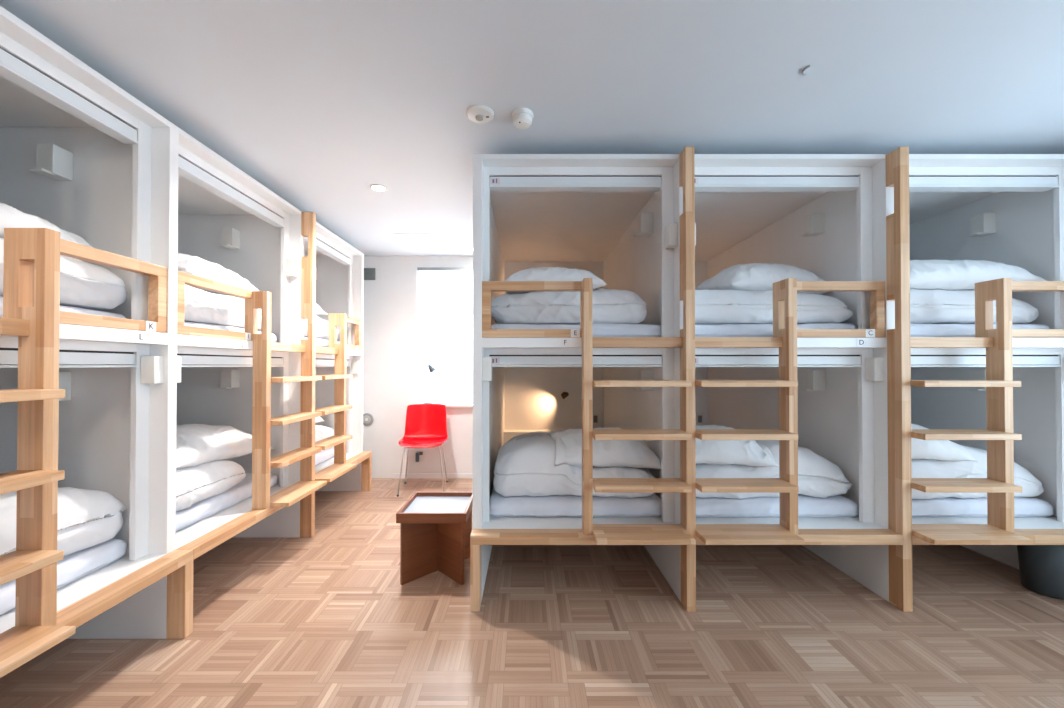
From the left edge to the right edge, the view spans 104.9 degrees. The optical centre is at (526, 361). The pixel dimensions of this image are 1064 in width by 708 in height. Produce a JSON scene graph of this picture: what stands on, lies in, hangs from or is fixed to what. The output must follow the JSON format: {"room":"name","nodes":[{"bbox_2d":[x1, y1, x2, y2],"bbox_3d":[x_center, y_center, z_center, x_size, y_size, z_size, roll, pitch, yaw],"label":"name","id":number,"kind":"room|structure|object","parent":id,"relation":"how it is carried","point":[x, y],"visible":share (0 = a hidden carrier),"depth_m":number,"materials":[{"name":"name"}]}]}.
{"room":"dormitory","nodes":[
{"label":"dormitory","id":0,"kind":"room"},
{"bbox_2d":[363,256,472,477],"bbox_3d":[-0.320,0.053,4.350,6.880,2.330,0.120,0,-1,0],"label":"wall","id":1,"kind":"structure","parent":0,"point":[390,347],"depth_m":4.29,"materials":[{"name":"white paint"}]},
{"bbox_2d":[363,413,372,425],"bbox_3d":[-1.672,0.600,4.268,0.128,0.128,0.033,0,-1,0],"label":"wall outlet","id":2,"kind":"object","parent":1,"relation":"attached to","point":[367,418],"visible":0.79,"depth_m":4.26,"materials":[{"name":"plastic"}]},
{"bbox_2d":[364,268,375,279],"bbox_3d":[-1.657,-0.923,4.290,0.132,0.124,0.017,0,-1,0],"label":"air vent","id":3,"kind":"object","parent":1,"relation":"in","point":[369,273],"visible":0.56,"depth_m":4.29,"materials":[{"name":"grey metal"}]},
{"bbox_2d":[416,452,422,461],"bbox_3d":[-1.123,0.987,4.256,0.065,0.100,0.050,0,-1,0],"label":"wall socket","id":4,"kind":"object","parent":1,"relation":"attached to","point":[417,453],"visible":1,"depth_m":4.24,"materials":[{"name":"grey plastic"}]},
{"bbox_2d":[393,474,472,477],"bbox_3d":[-0.850,1.192,4.276,1.100,0.050,0.008,0,-1,0],"label":"baseboard","id":5,"kind":"structure","parent":1,"relation":"attached to","point":[394,475],"depth_m":4.27,"materials":[{"name":"white paint"}]},
{"bbox_2d":[412,277,472,406],"bbox_3d":[-0.757,-0.264,4.290,0.854,1.451,0.185,0,-1,0],"label":"window","id":6,"kind":"structure","parent":1,"relation":"in","point":[445,404],"depth_m":4.35,"materials":[{"name":"white glass"}]},
{"bbox_2d":[423,364,435,403],"bbox_3d":[-1.006,0.230,4.229,0.136,0.418,0.086,0,-1,17],"label":"desk lamp","id":7,"kind":"object","parent":6,"relation":"on","point":[431,369],"visible":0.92,"depth_m":4.22,"materials":[{"name":"metal"}]},
{"bbox_2d":[417,267,472,402],"bbox_3d":[-0.757,-0.280,4.275,0.778,1.415,0.036,0,-1,0],"label":"blind","id":8,"kind":"object","parent":6,"relation":"attached to","point":[442,385],"visible":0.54,"depth_m":4.27,"materials":[{"name":"white metal"}]},
{"bbox_2d":[0,0,1063,255],"bbox_3d":[-0.310,-1.189,1.315,6.900,0.100,6.210,0,-1,0],"label":"ceiling","id":9,"kind":"structure","parent":0,"point":[320,103],"depth_m":1.63,"materials":[{"name":"paint"}]},
{"bbox_2d":[370,184,386,191],"bbox_3d":[-0.960,-1.123,2.645,0.104,0.007,0.104,0,-1,0],"label":"recessed light","id":10,"kind":"object","parent":9,"relation":"in","point":[376,187],"visible":1,"depth_m":2.63,"materials":[{"name":"white plastic"}]},
{"bbox_2d":[372,186,384,190],"bbox_3d":[-0.960,-1.124,2.645,0.078,0.004,0.078,0,-1,-39],"label":"diffuser","id":11,"kind":"object","parent":10,"relation":"attached to","point":[376,188],"depth_m":2.65,"materials":[{"name":"beige"}]},
{"bbox_2d":[467,105,493,123],"bbox_3d":[-0.213,-1.120,1.865,0.124,0.028,0.124,0,-1,0],"label":"smoke detector","id":12,"kind":"object","parent":9,"relation":"attached to","point":[481,114],"visible":1,"depth_m":1.85,"materials":[{"name":"white plastic"}]},
{"bbox_2d":[512,108,533,129],"bbox_3d":[-0.020,-1.105,1.872,0.100,0.057,0.100,0,-1,0],"label":"smoke detector","id":13,"kind":"object","parent":9,"relation":"attached to","point":[522,118],"visible":1,"depth_m":1.84,"materials":[{"name":"white plastic"}]},
{"bbox_2d":[802,65,809,75],"bbox_3d":[1.081,-1.132,1.590,0.021,0.008,0.054,0,-1,15],"label":"ceiling hook","id":14,"kind":"object","parent":9,"relation":"attached to","point":[805,68],"visible":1,"depth_m":1.58,"materials":[{"name":"silver metal"}]},
{"bbox_2d":[0,478,1063,707],"bbox_3d":[-0.320,1.191,1.285,6.680,0.001,5.990,0,-1,0],"label":"floor","id":15,"kind":"structure","parent":0,"point":[526,672],"depth_m":1.81,"materials":[{"name":"brown wood"}]},
{"bbox_2d":[0,6,192,677],"bbox_3d":[-2.495,0.069,1.279,2.246,2.245,1.083,0,-1,0],"label":"bunk bed","id":16,"kind":"object","parent":15,"relation":"on","point":[88,401],"visible":1,"depth_m":1.73,"materials":[{"name":"white wood"}]},
{"bbox_2d":[29,144,72,180],"bbox_3d":[-2.014,-0.848,1.730,0.072,0.126,0.108,0,0,0],"label":"wall light","id":17,"kind":"object","parent":16,"relation":"attached to","point":[54,162],"depth_m":1.72,"materials":[{"name":"white plastic"}]},
{"bbox_2d":[0,539,126,614],"bbox_3d":[-2.566,0.778,1.273,1.764,0.097,0.949,0,-1,0],"label":"mattress","id":18,"kind":"object","parent":16,"relation":"on","point":[74,566],"visible":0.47,"depth_m":1.56,"materials":[{"name":"white fabric"}]},
{"bbox_2d":[0,487,125,555],"bbox_3d":[-2.079,0.592,1.290,0.796,0.283,0.965,0,-1,0],"label":"duvet","id":19,"kind":"object","parent":18,"relation":"on","point":[87,518],"visible":0.59,"depth_m":1.56,"materials":[{"name":"white fabric"}]},
{"bbox_2d":[0,297,126,318],"bbox_3d":[-2.565,-0.177,1.281,1.766,0.097,0.949,0,-1,0],"label":"mattress","id":20,"kind":"object","parent":16,"relation":"on","point":[62,308],"visible":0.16,"depth_m":1.56,"materials":[{"name":"white fabric"}]},
{"bbox_2d":[0,238,126,309],"bbox_3d":[-2.056,-0.330,1.288,0.753,0.217,0.986,0,-1,0],"label":"duvet","id":21,"kind":"object","parent":20,"relation":"on","point":[85,285],"visible":0.47,"depth_m":1.59,"materials":[{"name":"white fabric"}]},
{"bbox_2d":[0,202,93,247],"bbox_3d":[-1.921,-0.499,1.367,0.419,0.158,0.720,0,-1,-3],"label":"pillow","id":22,"kind":"object","parent":21,"relation":"on","point":[10,217],"visible":0.38,"depth_m":1.42,"materials":[{"name":"white fabric"}]},
{"bbox_2d":[59,372,70,400],"bbox_3d":[-2.014,0.106,1.721,0.072,0.126,0.108,0,0,0],"label":"wall light","id":23,"kind":"object","parent":16,"relation":"attached to","point":[64,377],"depth_m":1.75,"materials":[{"name":"white plastic"}]},
{"bbox_2d":[175,128,326,559],"bbox_3d":[-2.495,0.078,2.339,2.246,2.245,1.038,0,-1,0],"label":"bunk bed","id":24,"kind":"object","parent":15,"relation":"on","point":[248,382],"visible":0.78,"depth_m":2.78,"materials":[{"name":"white wood"}]},
{"bbox_2d":[176,473,276,531],"bbox_3d":[-2.565,0.787,2.311,1.764,0.097,0.949,0,-1,0],"label":"mattress","id":25,"kind":"object","parent":24,"relation":"on","point":[202,509],"visible":0.13,"depth_m":2.24,"materials":[{"name":"white fabric"}]},
{"bbox_2d":[176,460,245,510],"bbox_3d":[-2.080,0.638,2.183,0.817,0.206,0.725,0,-1,0],"label":"duvet","id":26,"kind":"object","parent":25,"relation":"on","point":[194,484],"visible":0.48,"depth_m":2.17,"materials":[{"name":"white fabric"}]},
{"bbox_2d":[176,424,273,468],"bbox_3d":[-1.952,0.475,2.394,0.478,0.233,0.762,0,-1,3],"label":"pillow","id":27,"kind":"object","parent":26,"relation":"on","point":[196,444],"visible":0.63,"depth_m":2.30,"materials":[{"name":"white fabric"}]},
{"bbox_2d":[219,370,238,388],"bbox_3d":[-2.014,0.115,2.759,0.072,0.126,0.108,0,0,0],"label":"wall light","id":28,"kind":"object","parent":24,"relation":"attached to","point":[229,378],"depth_m":2.74,"materials":[{"name":"white plastic"}]},
{"bbox_2d":[220,228,239,248],"bbox_3d":[-2.014,-0.839,2.767,0.072,0.126,0.108,0,0,0],"label":"wall light","id":29,"kind":"object","parent":24,"relation":"attached to","point":[230,236],"depth_m":2.75,"materials":[{"name":"white plastic"}]},
{"bbox_2d":[184,322,276,341],"bbox_3d":[-2.565,-0.169,2.319,1.763,0.098,0.949,0,-1,0],"label":"mattress","id":30,"kind":"object","parent":24,"relation":"on","point":[203,325],"visible":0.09,"depth_m":2.28,"materials":[{"name":"white fabric"}]},
{"bbox_2d":[184,285,260,329],"bbox_3d":[-2.070,-0.320,2.285,0.763,0.213,0.904,0,-1,0],"label":"duvet","id":31,"kind":"object","parent":30,"relation":"on","point":[201,306],"visible":0.16,"depth_m":2.24,"materials":[{"name":"white fabric"}]},
{"bbox_2d":[178,253,272,303],"bbox_3d":[-1.941,-0.493,2.403,0.458,0.214,0.761,0,-1,-3],"label":"pillow","id":32,"kind":"object","parent":31,"relation":"on","point":[194,265],"visible":0.37,"depth_m":2.26,"materials":[{"name":"white fabric"}]},
{"bbox_2d":[305,222,371,490],"bbox_3d":[-2.495,0.087,3.377,2.246,2.245,1.038,0,-1,0],"label":"bunk bed","id":33,"kind":"object","parent":15,"relation":"on","point":[339,265],"visible":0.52,"depth_m":3.82,"materials":[{"name":"white wood"}]},
{"bbox_2d":[304,337,339,346],"bbox_3d":[-2.564,-0.159,3.357,1.762,0.096,0.949,0,-1,0],"label":"mattress","id":34,"kind":"object","parent":33,"relation":"on","point":[320,342],"visible":0.04,"depth_m":3.38,"materials":[{"name":"white fabric"}]},
{"bbox_2d":[304,315,339,339],"bbox_3d":[-2.062,-0.312,3.355,0.734,0.216,0.967,0,-1,0],"label":"duvet","id":35,"kind":"object","parent":34,"relation":"on","point":[322,326],"visible":0.15,"depth_m":3.43,"materials":[{"name":"white fabric"}]},
{"bbox_2d":[316,303,327,314],"bbox_3d":[-1.981,-0.493,3.284,0.439,0.183,0.660,0,-1,4],"label":"pillow","id":36,"kind":"object","parent":35,"relation":"on","point":[319,310],"visible":0.02,"depth_m":3.49,"materials":[{"name":"white fabric"}]},
{"bbox_2d":[315,446,333,465],"bbox_3d":[-2.565,0.795,3.349,1.763,0.098,0.949,0,-1,0],"label":"mattress","id":37,"kind":"object","parent":33,"relation":"on","point":[324,455],"visible":0.02,"depth_m":3.43,"materials":[{"name":"white fabric"}]},
{"bbox_2d":[315,425,333,441],"bbox_3d":[-2.085,0.634,3.349,0.784,0.234,0.970,0,-1,0],"label":"duvet","id":38,"kind":"object","parent":37,"relation":"on","point":[321,432],"visible":0.08,"depth_m":3.47,"materials":[{"name":"white fabric"}]},
{"bbox_2d":[315,416,323,423],"bbox_3d":[-1.982,0.447,3.305,0.438,0.188,0.620,0,-1,-5],"label":"pillow","id":39,"kind":"object","parent":38,"relation":"on","point":[317,419],"visible":0.02,"depth_m":3.53,"materials":[{"name":"white fabric"}]},
{"bbox_2d":[397,404,447,496],"bbox_3d":[-0.987,0.819,3.920,0.445,0.791,0.449,0,-1,-7],"label":"shell chair","id":40,"kind":"object","parent":15,"relation":"on","point":[426,424],"visible":0.98,"depth_m":4.08,"materials":[{"name":"red paint"}]},
{"bbox_2d":[396,492,472,584],"bbox_3d":[-0.512,1.006,2.369,0.375,0.390,0.375,0,-1,0],"label":"side table","id":41,"kind":"object","parent":15,"relation":"on","point":[436,527],"visible":0.89,"depth_m":2.28,"materials":[{"name":"brown wood"}]},
{"bbox_2d":[396,492,472,522],"bbox_3d":[-0.512,0.837,2.371,0.375,0.053,0.375,0,0,0],"label":"tray","id":42,"kind":"object","parent":41,"relation":"on","point":[422,507],"depth_m":2.33,"materials":[{"name":"brown laminate"}]},
{"bbox_2d":[470,147,695,611],"bbox_3d":[0.270,0.084,2.986,1.083,2.245,2.246,0,-1,0],"label":"bunk bed","id":43,"kind":"object","parent":15,"relation":"on","point":[626,220],"visible":0.88,"depth_m":2.13,"materials":[{"name":"white wood"}]},
{"bbox_2d":[561,392,568,398],"bbox_3d":[0.366,0.327,4.003,0.077,0.070,0.150,0,0,0],"label":"light","id":44,"kind":"object","parent":43,"relation":"attached to","point":[564,395],"depth_m":3.94,"materials":[{"name":"brown metal"}]},
{"bbox_2d":[489,488,661,516],"bbox_3d":[0.270,0.793,3.050,0.949,0.098,1.763,0,-1,0],"label":"mattress","id":45,"kind":"object","parent":43,"relation":"on","point":[551,505],"visible":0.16,"depth_m":2.18,"materials":[{"name":"white fabric"}]},
{"bbox_2d":[493,431,655,497],"bbox_3d":[0.278,0.604,2.564,0.940,0.281,0.728,0,-1,0],"label":"duvet","id":46,"kind":"object","parent":45,"relation":"on","point":[524,465],"visible":0.7,"depth_m":2.25,"materials":[{"name":"white fabric"}]},
{"bbox_2d":[546,427,660,468],"bbox_3d":[0.456,0.504,2.471,0.642,0.200,0.456,0,-1,-3],"label":"pillow","id":47,"kind":"object","parent":46,"relation":"on","point":[568,443],"visible":0.74,"depth_m":2.28,"materials":[{"name":"white fabric"}]},
{"bbox_2d":[492,323,660,336],"bbox_3d":[0.270,-0.162,3.059,0.949,0.098,1.764,0,-1,0],"label":"mattress","id":48,"kind":"object","parent":43,"relation":"on","point":[598,329],"visible":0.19,"depth_m":2.19,"materials":[{"name":"white fabric"}]},
{"bbox_2d":[492,288,646,324],"bbox_3d":[0.231,-0.322,2.571,0.899,0.223,0.725,0,-1,0],"label":"duvet","id":49,"kind":"object","parent":48,"relation":"on","point":[608,305],"visible":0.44,"depth_m":2.23,"materials":[{"name":"white fabric"}]},
{"bbox_2d":[504,267,606,293],"bbox_3d":[0.148,-0.480,2.437,0.600,0.157,0.420,0,-1,3],"label":"pillow","id":50,"kind":"object","parent":49,"relation":"on","point":[541,273],"visible":0.5,"depth_m":2.26,"materials":[{"name":"white fabric"}]},
{"bbox_2d":[633,213,652,236],"bbox_3d":[0.712,-0.841,2.513,0.108,0.126,0.072,0,0,0],"label":"wall light","id":51,"kind":"object","parent":43,"relation":"attached to","point":[645,220],"depth_m":2.48,"materials":[{"name":"white plastic"}]},
{"bbox_2d":[633,370,653,390],"bbox_3d":[0.712,0.113,2.505,0.108,0.126,0.072,0,0,0],"label":"wall light","id":52,"kind":"object","parent":43,"relation":"attached to","point":[642,374],"depth_m":2.47,"materials":[{"name":"white plastic"}]},
{"bbox_2d":[694,147,912,611],"bbox_3d":[1.330,0.084,2.986,1.038,2.245,2.246,0,-1,0],"label":"bunk bed","id":53,"kind":"object","parent":15,"relation":"on","point":[843,396],"visible":0.75,"depth_m":2.13,"materials":[{"name":"white wood"}]},
{"bbox_2d":[695,323,857,336],"bbox_3d":[1.308,-0.162,3.057,0.949,0.098,1.761,0,-1,0],"label":"mattress","id":54,"kind":"object","parent":53,"relation":"on","point":[722,330],"visible":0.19,"depth_m":2.19,"materials":[{"name":"white fabric"}]},
{"bbox_2d":[695,290,852,324],"bbox_3d":[1.309,-0.321,2.572,0.996,0.220,0.722,0,-1,0],"label":"duvet","id":55,"kind":"object","parent":54,"relation":"on","point":[712,307],"visible":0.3,"depth_m":2.24,"materials":[{"name":"white fabric"}]},
{"bbox_2d":[695,263,829,294],"bbox_3d":[1.469,-0.507,2.578,0.661,0.230,0.457,0,-1,-5],"label":"pillow","id":56,"kind":"object","parent":55,"relation":"on","point":[751,276],"visible":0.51,"depth_m":2.39,"materials":[{"name":"white fabric"}]},
{"bbox_2d":[696,494,858,516],"bbox_3d":[1.308,0.792,3.050,0.949,0.098,1.767,0,-1,0],"label":"mattress","id":57,"kind":"object","parent":53,"relation":"on","point":[838,505],"visible":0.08,"depth_m":2.18,"materials":[{"name":"white fabric"}]},
{"bbox_2d":[696,440,852,498],"bbox_3d":[1.311,0.600,2.578,0.994,0.289,0.773,0,-1,0],"label":"duvet","id":58,"kind":"object","parent":57,"relation":"on","point":[818,476],"visible":0.41,"depth_m":2.23,"materials":[{"name":"white fabric"}]},
{"bbox_2d":[695,425,778,466],"bbox_3d":[1.090,0.480,2.441,0.581,0.193,0.456,0,-1,4],"label":"pillow","id":59,"kind":"object","parent":58,"relation":"on","point":[741,452],"visible":0.48,"depth_m":2.24,"materials":[{"name":"white fabric"}]},
{"bbox_2d":[800,213,824,236],"bbox_3d":[1.750,-0.841,2.513,0.108,0.126,0.072,0,0,0],"label":"wall light","id":60,"kind":"object","parent":53,"relation":"attached to","point":[814,223],"depth_m":2.48,"materials":[{"name":"white plastic"}]},
{"bbox_2d":[801,370,825,390],"bbox_3d":[1.750,0.113,2.505,0.108,0.126,0.072,0,0,0],"label":"wall light","id":61,"kind":"object","parent":53,"relation":"attached to","point":[815,380],"depth_m":2.47,"materials":[{"name":"white plastic"}]},
{"bbox_2d":[909,154,1063,568],"bbox_3d":[2.368,0.084,2.986,1.038,2.245,2.246,0,-1,0],"label":"bunk bed","id":62,"kind":"object","parent":15,"relation":"on","point":[999,391],"visible":0.48,"depth_m":2.14,"materials":[{"name":"white wood"}]},
{"bbox_2d":[969,370,985,390],"bbox_3d":[2.788,0.113,2.505,0.108,0.126,0.072,0,0,0],"label":"wall light","id":63,"kind":"object","parent":62,"relation":"attached to","point":[976,374],"depth_m":2.50,"materials":[{"name":"white plastic"}]},
{"bbox_2d":[910,323,1049,336],"bbox_3d":[2.345,-0.162,3.059,0.949,0.098,1.764,0,-1,0],"label":"mattress","id":64,"kind":"object","parent":62,"relation":"on","point":[916,330],"visible":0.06,"depth_m":2.19,"materials":[{"name":"white fabric"}]},
{"bbox_2d":[910,288,1038,323],"bbox_3d":[2.346,-0.321,2.580,0.995,0.221,0.738,0,-1,0],"label":"duvet","id":65,"kind":"object","parent":64,"relation":"on","point":[927,306],"visible":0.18,"depth_m":2.23,"materials":[{"name":"white fabric"}]},
{"bbox_2d":[910,260,1046,289],"bbox_3d":[2.424,-0.509,2.448,0.800,0.206,0.458,0,-1,4],"label":"pillow","id":66,"kind":"object","parent":65,"relation":"on","point":[924,274],"visible":0.48,"depth_m":2.25,"materials":[{"name":"white fabric"}]},
{"bbox_2d":[968,213,995,236],"bbox_3d":[2.788,-0.841,2.513,0.108,0.126,0.072,0,0,0],"label":"wall light","id":67,"kind":"object","parent":62,"relation":"attached to","point":[983,224],"depth_m":2.49,"materials":[{"name":"white plastic"}]},
{"bbox_2d":[912,497,1052,516],"bbox_3d":[2.345,0.793,3.050,0.949,0.097,1.763,0,-1,0],"label":"mattress","id":68,"kind":"object","parent":62,"relation":"on","point":[948,506],"visible":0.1,"depth_m":2.18,"materials":[{"name":"white fabric"}]},
{"bbox_2d":[911,445,1043,498],"bbox_3d":[2.354,0.604,2.572,0.991,0.282,0.787,0,-1,0],"label":"duvet","id":69,"kind":"object","parent":68,"relation":"on","point":[921,468],"visible":0.25,"depth_m":2.22,"materials":[{"name":"white fabric"}]},
{"bbox_2d":[911,424,977,461],"bbox_3d":[2.146,0.442,2.432,0.603,0.219,0.454,0,-1,-5],"label":"pillow","id":70,"kind":"object","parent":69,"relation":"on","point":[943,450],"visible":0.18,"depth_m":2.23,"materials":[{"name":"white fabric"}]},
{"bbox_2d":[1017,545,1063,599],"bbox_3d":[2.728,1.052,2.141,0.230,0.294,0.230,0,-1,0],"label":"waste bin","id":71,"kind":"object","parent":15,"relation":"on","point":[1041,567],"visible":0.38,"depth_m":2.09,"materials":[{"name":"grey plastic"}]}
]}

